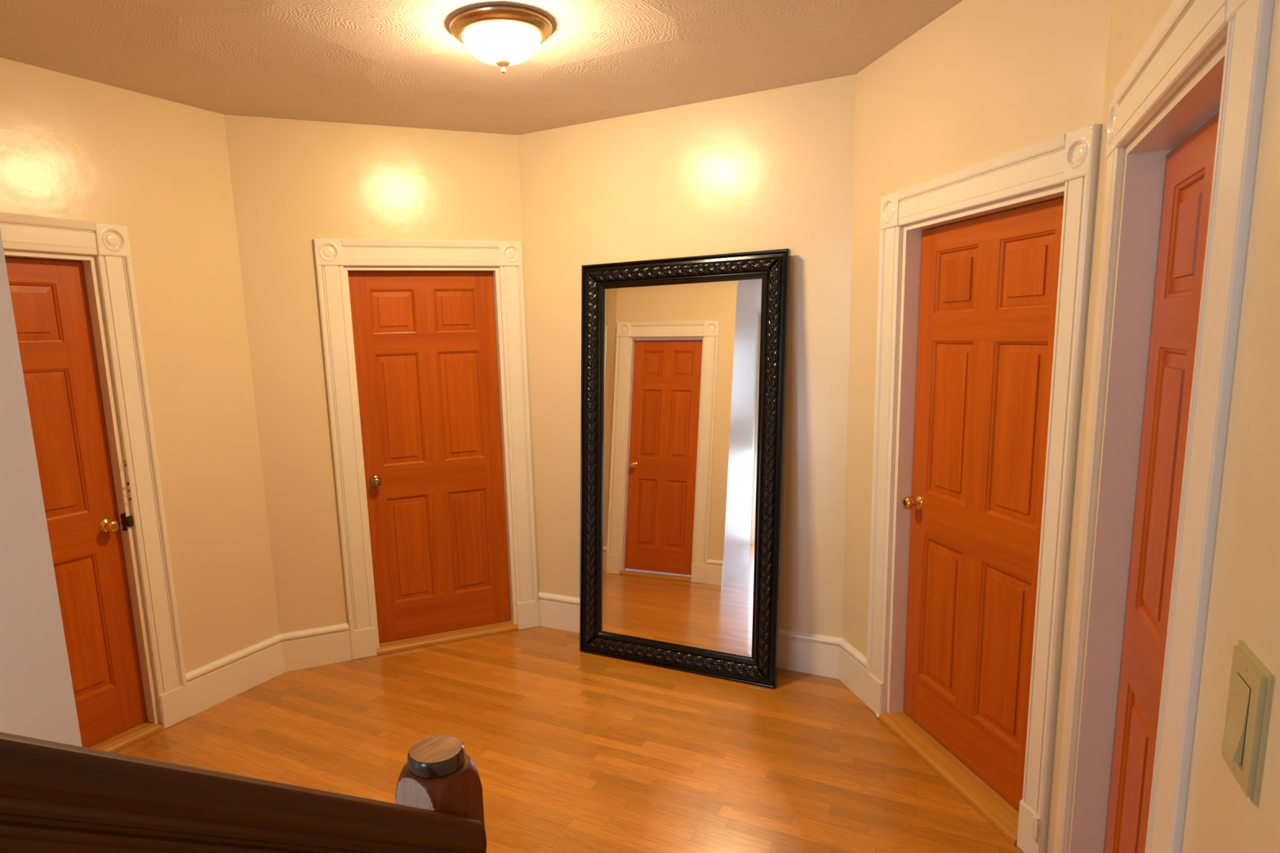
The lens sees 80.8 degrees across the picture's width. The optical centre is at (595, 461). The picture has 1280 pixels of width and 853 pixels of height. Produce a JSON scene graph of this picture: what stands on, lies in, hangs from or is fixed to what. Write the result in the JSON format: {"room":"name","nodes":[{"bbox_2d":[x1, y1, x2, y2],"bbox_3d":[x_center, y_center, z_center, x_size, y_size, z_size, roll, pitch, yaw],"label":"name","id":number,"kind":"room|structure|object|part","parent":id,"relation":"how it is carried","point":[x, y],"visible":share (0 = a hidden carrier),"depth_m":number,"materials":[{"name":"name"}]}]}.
{"room":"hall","nodes":[
{"label":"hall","id":0,"kind":"room"},
{"bbox_2d":[0,228,82,746],"bbox_3d":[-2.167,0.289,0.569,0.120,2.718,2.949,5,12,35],"label":"wall","id":1,"kind":"structure","parent":0,"point":[37,696],"depth_m":1.70,"materials":[{"name":"paint"}]},
{"bbox_2d":[0,57,279,720],"bbox_3d":[-2.092,-0.132,3.040,0.120,2.718,1.545,4,11,29],"label":"wall","id":2,"kind":"structure","parent":0,"point":[72,147],"depth_m":3.34,"materials":[{"name":"beige paint"}]},
{"bbox_2d":[4,257,164,752],"bbox_3d":[-2.203,0.253,2.861,0.135,2.024,0.793,4,11,29],"label":"door","id":3,"kind":"structure","parent":2,"relation":"in","point":[49,298],"depth_m":3.06,"materials":[{"name":"brown wood"}]},
{"bbox_3d":[-2.177,-0.570,2.877,0.024,0.207,0.194,4,11,29],"label":"raised panel","id":4,"kind":"part","parent":3,"relation":"part of","materials":[{"name":"brown wood"}]},
{"bbox_3d":[-2.160,-0.066,2.962,0.024,0.571,0.194,4,11,29],"label":"raised panel","id":5,"kind":"part","parent":3,"relation":"part of","materials":[{"name":"brown wood"}]},
{"bbox_3d":[-2.136,0.690,3.090,0.024,0.568,0.194,4,11,29],"label":"raised panel","id":6,"kind":"part","parent":3,"relation":"part of","materials":[{"name":"brown wood"}]},
{"bbox_3d":[-2.027,0.269,3.139,0.063,0.061,0.061,4,11,29],"label":"knob","id":7,"kind":"part","parent":3,"relation":"part of","materials":[{"name":"gold metal"}]},
{"bbox_2d":[0,212,191,729],"bbox_3d":[-2.195,0.179,2.857,0.144,2.172,1.026,4,11,29],"label":"door frame","id":8,"kind":"structure","parent":2,"relation":"attached to","point":[109,242],"depth_m":3.15,"materials":[{"name":"white paint"}]},
{"bbox_3d":[-2.185,-0.823,2.648,0.027,0.127,0.795,4,11,29],"label":"head casing","id":9,"kind":"part","parent":8,"relation":"part of","materials":[{"name":"white paint"}]},
{"bbox_3d":[-1.926,0.093,3.210,0.026,1.883,0.127,4,11,29],"label":"casing","id":10,"kind":"part","parent":8,"relation":"part of","materials":[{"name":"white paint"}]},
{"bbox_2d":[185,634,284,715],"bbox_3d":[-1.736,1.029,3.654,0.024,0.202,0.518,4,11,29],"label":"baseboard","id":11,"kind":"structure","parent":2,"relation":"attached to","point":[213,683],"depth_m":3.63,"materials":[{"name":"white paint"}]},
{"bbox_2d":[224,114,539,634],"bbox_3d":[-1.034,-0.326,3.982,1.398,2.718,0.120,-6,10,-21],"label":"wall","id":12,"kind":"structure","parent":0,"point":[295,183],"depth_m":3.74,"materials":[{"name":"beige paint"}]},
{"bbox_2d":[280,622,351,671],"bbox_3d":[-1.458,0.973,3.932,0.337,0.202,0.023,-6,10,-21],"label":"baseboard","id":13,"kind":"structure","parent":12,"relation":"attached to","point":[327,645],"depth_m":3.92,"materials":[{"name":"white paint"}]},
{"bbox_2d":[313,238,539,660],"bbox_3d":[-0.868,-0.069,4.071,1.051,2.172,0.144,-6,10,-21],"label":"door frame","id":14,"kind":"structure","parent":12,"relation":"attached to","point":[334,257],"depth_m":3.96,"materials":[{"name":"white paint"}]},
{"bbox_3d":[-1.274,-0.036,3.848,0.127,1.883,0.026,-6,10,-21],"label":"casing","id":15,"kind":"part","parent":14,"relation":"part of","materials":[{"name":"white paint"}]},
{"bbox_3d":[-0.879,-1.069,3.849,0.795,0.127,0.027,-6,10,-21],"label":"head casing","id":16,"kind":"part","parent":14,"relation":"part of","materials":[{"name":"white paint"}]},
{"bbox_3d":[-0.420,-0.121,4.185,0.127,1.883,0.026,-6,10,-21],"label":"casing","id":17,"kind":"part","parent":14,"relation":"part of","materials":[{"name":"white paint"}]},
{"bbox_2d":[347,271,518,655],"bbox_3d":[-0.867,0.002,4.087,0.793,2.024,0.135,-6,10,-21],"label":"door","id":18,"kind":"structure","parent":12,"relation":"in","point":[424,343],"depth_m":4.09,"materials":[{"name":"brown wood"}]},
{"bbox_3d":[-1.157,0.106,3.966,0.061,0.061,0.063,-6,10,-21],"label":"knob","id":19,"kind":"part","parent":18,"relation":"part of","materials":[{"name":"gold metal"}]},
{"bbox_3d":[-1.056,-0.782,3.921,0.205,0.207,0.024,-6,10,-21],"label":"raised panel","id":20,"kind":"part","parent":18,"relation":"part of","materials":[{"name":"brown wood"}]},
{"bbox_3d":[-1.040,-0.279,4.006,0.205,0.571,0.024,-6,10,-21],"label":"raised panel","id":21,"kind":"part","parent":18,"relation":"part of","materials":[{"name":"brown wood"}]},
{"bbox_3d":[-1.015,0.477,4.134,0.205,0.568,0.024,-6,10,-21],"label":"raised panel","id":22,"kind":"part","parent":18,"relation":"part of","materials":[{"name":"brown wood"}]},
{"bbox_3d":[-0.752,-0.812,4.041,0.205,0.207,0.024,-6,10,-21],"label":"raised panel","id":23,"kind":"part","parent":18,"relation":"part of","materials":[{"name":"brown wood"}]},
{"bbox_3d":[-0.736,-0.309,4.126,0.205,0.571,0.024,-6,10,-21],"label":"raised panel","id":24,"kind":"part","parent":18,"relation":"part of","materials":[{"name":"brown wood"}]},
{"bbox_3d":[-0.712,0.447,4.254,0.205,0.568,0.024,-6,10,-21],"label":"raised panel","id":25,"kind":"part","parent":18,"relation":"part of","materials":[{"name":"brown wood"}]},
{"bbox_2d":[0,0,962,134],"bbox_3d":[-1.082,-1.244,0.969,3.714,0.100,6.238,3,11,26],"label":"ceiling","id":26,"kind":"structure","parent":0,"point":[392,63],"depth_m":2.78,"materials":[{"name":"beige paint"}]},
{"bbox_2d":[449,4,552,73],"bbox_3d":[-0.318,-1.412,2.574,0.348,0.150,0.348,-2,10,0],"label":"ceiling lamp","id":27,"kind":"object","parent":26,"relation":"attached to","point":[501,36],"visible":1,"depth_m":2.48,"materials":[{"name":"white glass"}]},
{"bbox_3d":[-0.318,-1.412,2.574,0.264,0.079,0.264,-2,10,0],"label":"lamp shade","id":28,"kind":"part","parent":27,"relation":"part of","materials":[{"name":"white glass"}]},
{"bbox_2d":[115,625,1024,852],"bbox_3d":[-0.992,1.543,1.441,3.714,0.120,6.238,3,11,26],"label":"floor","id":29,"kind":"structure","parent":0,"point":[571,750],"depth_m":3.09,"materials":[{"name":"brown wood"}]},
{"bbox_2d":[395,734,486,852],"bbox_3d":[-0.205,0.945,1.142,0.087,1.106,0.087,5,12,35],"label":"newel post","id":30,"kind":"object","parent":29,"relation":"on","point":[437,775],"visible":0.73,"depth_m":1.03,"materials":[{"name":"brown wood"}]},
{"bbox_2d":[0,732,486,852],"bbox_3d":[-0.865,0.191,0.017,0.032,2.507,2.367,5,12,35],"label":"handrail","id":31,"kind":"object","parent":30,"relation":"attached to","point":[55,797],"visible":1,"depth_m":0.69,"materials":[{"name":"brown wood"}]},
{"bbox_2d":[579,248,791,688],"bbox_3d":[0.397,0.032,3.691,1.051,2.018,0.214,3,11,28],"label":"mirror","id":32,"kind":"object","parent":29,"relation":"on","point":[684,359],"visible":1,"depth_m":3.67,"materials":[{"name":"mirror"}]},
{"bbox_2d":[602,279,761,657],"bbox_3d":[0.399,0.031,3.696,0.809,1.780,0.008,3,6,28],"label":"mirror glass","id":33,"kind":"object","parent":32,"relation":"attached to","point":[682,362],"depth_m":3.68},
{"bbox_2d":[517,74,856,638],"bbox_3d":[0.418,-0.349,3.841,1.703,2.718,0.120,3,11,27],"label":"wall","id":34,"kind":"structure","parent":0,"point":[772,169],"depth_m":3.58,"materials":[{"name":"beige paint"}]},
{"bbox_2d":[538,591,841,679],"bbox_3d":[0.425,0.902,3.989,1.703,0.202,0.024,3,11,28],"label":"baseboard","id":35,"kind":"structure","parent":34,"relation":"attached to","point":[797,651],"depth_m":3.70,"materials":[{"name":"white paint"}]},
{"bbox_2d":[842,0,1111,814],"bbox_3d":[1.308,-0.194,2.758,0.120,2.718,1.327,-3,10,-9],"label":"wall","id":36,"kind":"structure","parent":0,"point":[984,80],"depth_m":2.62,"materials":[{"name":"beige paint"}]},
{"bbox_2d":[838,638,866,703],"bbox_3d":[1.194,0.965,3.472,0.023,0.202,0.270,-3,10,-9],"label":"baseboard","id":37,"kind":"structure","parent":36,"relation":"attached to","point":[852,668],"depth_m":3.46,"materials":[{"name":"white paint"}]},
{"bbox_2d":[878,197,1063,845],"bbox_3d":[1.325,0.172,2.668,0.147,2.024,0.830,-3,10,-9],"label":"door","id":38,"kind":"structure","parent":36,"relation":"in","point":[988,284],"depth_m":2.65,"materials":[{"name":"brown wood"}]},
{"bbox_3d":[1.268,0.165,3.007,0.063,0.061,0.061,-3,10,-9],"label":"knob","id":39,"kind":"part","parent":38,"relation":"part of","materials":[{"name":"gold metal"}]},
{"bbox_3d":[1.354,0.605,2.922,0.024,0.568,0.220,-3,10,-9],"label":"raised panel","id":40,"kind":"part","parent":38,"relation":"part of","materials":[{"name":"brown wood"}]},
{"bbox_3d":[1.330,-0.150,2.795,0.024,0.571,0.220,-3,10,-9],"label":"raised panel","id":41,"kind":"part","parent":38,"relation":"part of","materials":[{"name":"brown wood"}]},
{"bbox_3d":[1.313,-0.654,2.709,0.024,0.207,0.220,-3,10,-9],"label":"raised panel","id":42,"kind":"part","parent":38,"relation":"part of","materials":[{"name":"brown wood"}]},
{"bbox_3d":[1.409,0.661,2.583,0.024,0.568,0.220,-3,10,-9],"label":"raised panel","id":43,"kind":"part","parent":38,"relation":"part of","materials":[{"name":"brown wood"}]},
{"bbox_3d":[1.385,-0.095,2.455,0.024,0.571,0.220,-3,10,-9],"label":"raised panel","id":44,"kind":"part","parent":38,"relation":"part of","materials":[{"name":"brown wood"}]},
{"bbox_3d":[1.369,-0.598,2.369,0.024,0.207,0.220,-3,10,-9],"label":"raised panel","id":45,"kind":"part","parent":38,"relation":"part of","materials":[{"name":"brown wood"}]},
{"bbox_2d":[865,123,1102,852],"bbox_3d":[1.317,0.098,2.670,0.154,2.172,1.058,-3,10,-9],"label":"door frame","id":46,"kind":"structure","parent":36,"relation":"attached to","point":[1071,158],"depth_m":2.35,"materials":[{"name":"white paint"}]},
{"bbox_3d":[1.192,0.009,3.112,0.026,1.883,0.127,-3,10,-9],"label":"casing","id":47,"kind":"part","parent":46,"relation":"part of","materials":[{"name":"white paint"}]},
{"bbox_3d":[1.236,-0.905,2.477,0.027,0.127,0.832,-3,10,-9],"label":"head casing","id":48,"kind":"part","parent":46,"relation":"part of","materials":[{"name":"white paint"}]},
{"bbox_3d":[1.342,0.160,2.192,0.026,1.883,0.097,-3,10,-9],"label":"casing","id":49,"kind":"part","parent":46,"relation":"part of","materials":[{"name":"white paint"}]},
{"bbox_2d":[1046,0,1279,852],"bbox_3d":[0.355,0.317,-0.082,0.120,2.718,4.870,3,11,26],"label":"wall","id":50,"kind":"structure","parent":0,"point":[1243,604],"depth_m":0.89,"materials":[{"name":"beige paint"}]},
{"bbox_2d":[1103,111,1219,852],"bbox_3d":[1.086,0.386,1.480,0.135,2.014,0.788,3,11,26],"label":"door","id":51,"kind":"structure","parent":50,"relation":"in","point":[1189,166],"depth_m":1.57,"materials":[{"name":"brown wood"}]},
{"bbox_3d":[1.211,0.820,1.683,0.024,0.568,0.202,3,11,26],"label":"raised panel","id":52,"kind":"part","parent":51,"relation":"part of","materials":[{"name":"brown wood"}]},
{"bbox_3d":[1.187,0.064,1.555,0.024,0.571,0.202,3,11,26],"label":"raised panel","id":53,"kind":"part","parent":51,"relation":"part of","materials":[{"name":"brown wood"}]},
{"bbox_3d":[1.170,-0.439,1.470,0.024,0.207,0.202,3,11,26],"label":"raised panel","id":54,"kind":"part","parent":51,"relation":"part of","materials":[{"name":"brown wood"}]},
{"bbox_2d":[1053,0,1273,852],"bbox_3d":[1.080,0.308,1.469,0.142,2.172,1.046,3,11,26],"label":"door frame","id":55,"kind":"structure","parent":50,"relation":"attached to","point":[1230,82],"depth_m":1.36,"materials":[{"name":"white paint"}]},
{"bbox_3d":[1.232,0.214,1.894,0.013,1.883,0.127,3,11,26],"label":"casing","id":56,"kind":"part","parent":55,"relation":"part of","materials":[{"name":"white paint"}]},
{"bbox_3d":[0.996,-0.702,1.323,0.027,0.127,0.790,3,11,26],"label":"head casing","id":57,"kind":"part","parent":55,"relation":"part of","materials":[{"name":"white paint"}]},
{"bbox_3d":[0.836,0.364,1.081,0.013,1.883,0.127,3,11,26],"label":"casing","id":58,"kind":"part","parent":55,"relation":"part of","materials":[{"name":"white paint"}]},
{"bbox_2d":[1220,640,1274,805],"bbox_3d":[0.721,0.287,0.839,0.018,0.148,0.098,3,11,26],"label":"light switch","id":59,"kind":"object","parent":50,"relation":"attached to","point":[1243,743],"visible":1,"depth_m":0.82,"materials":[{"name":"beige plastic"}]}
]}

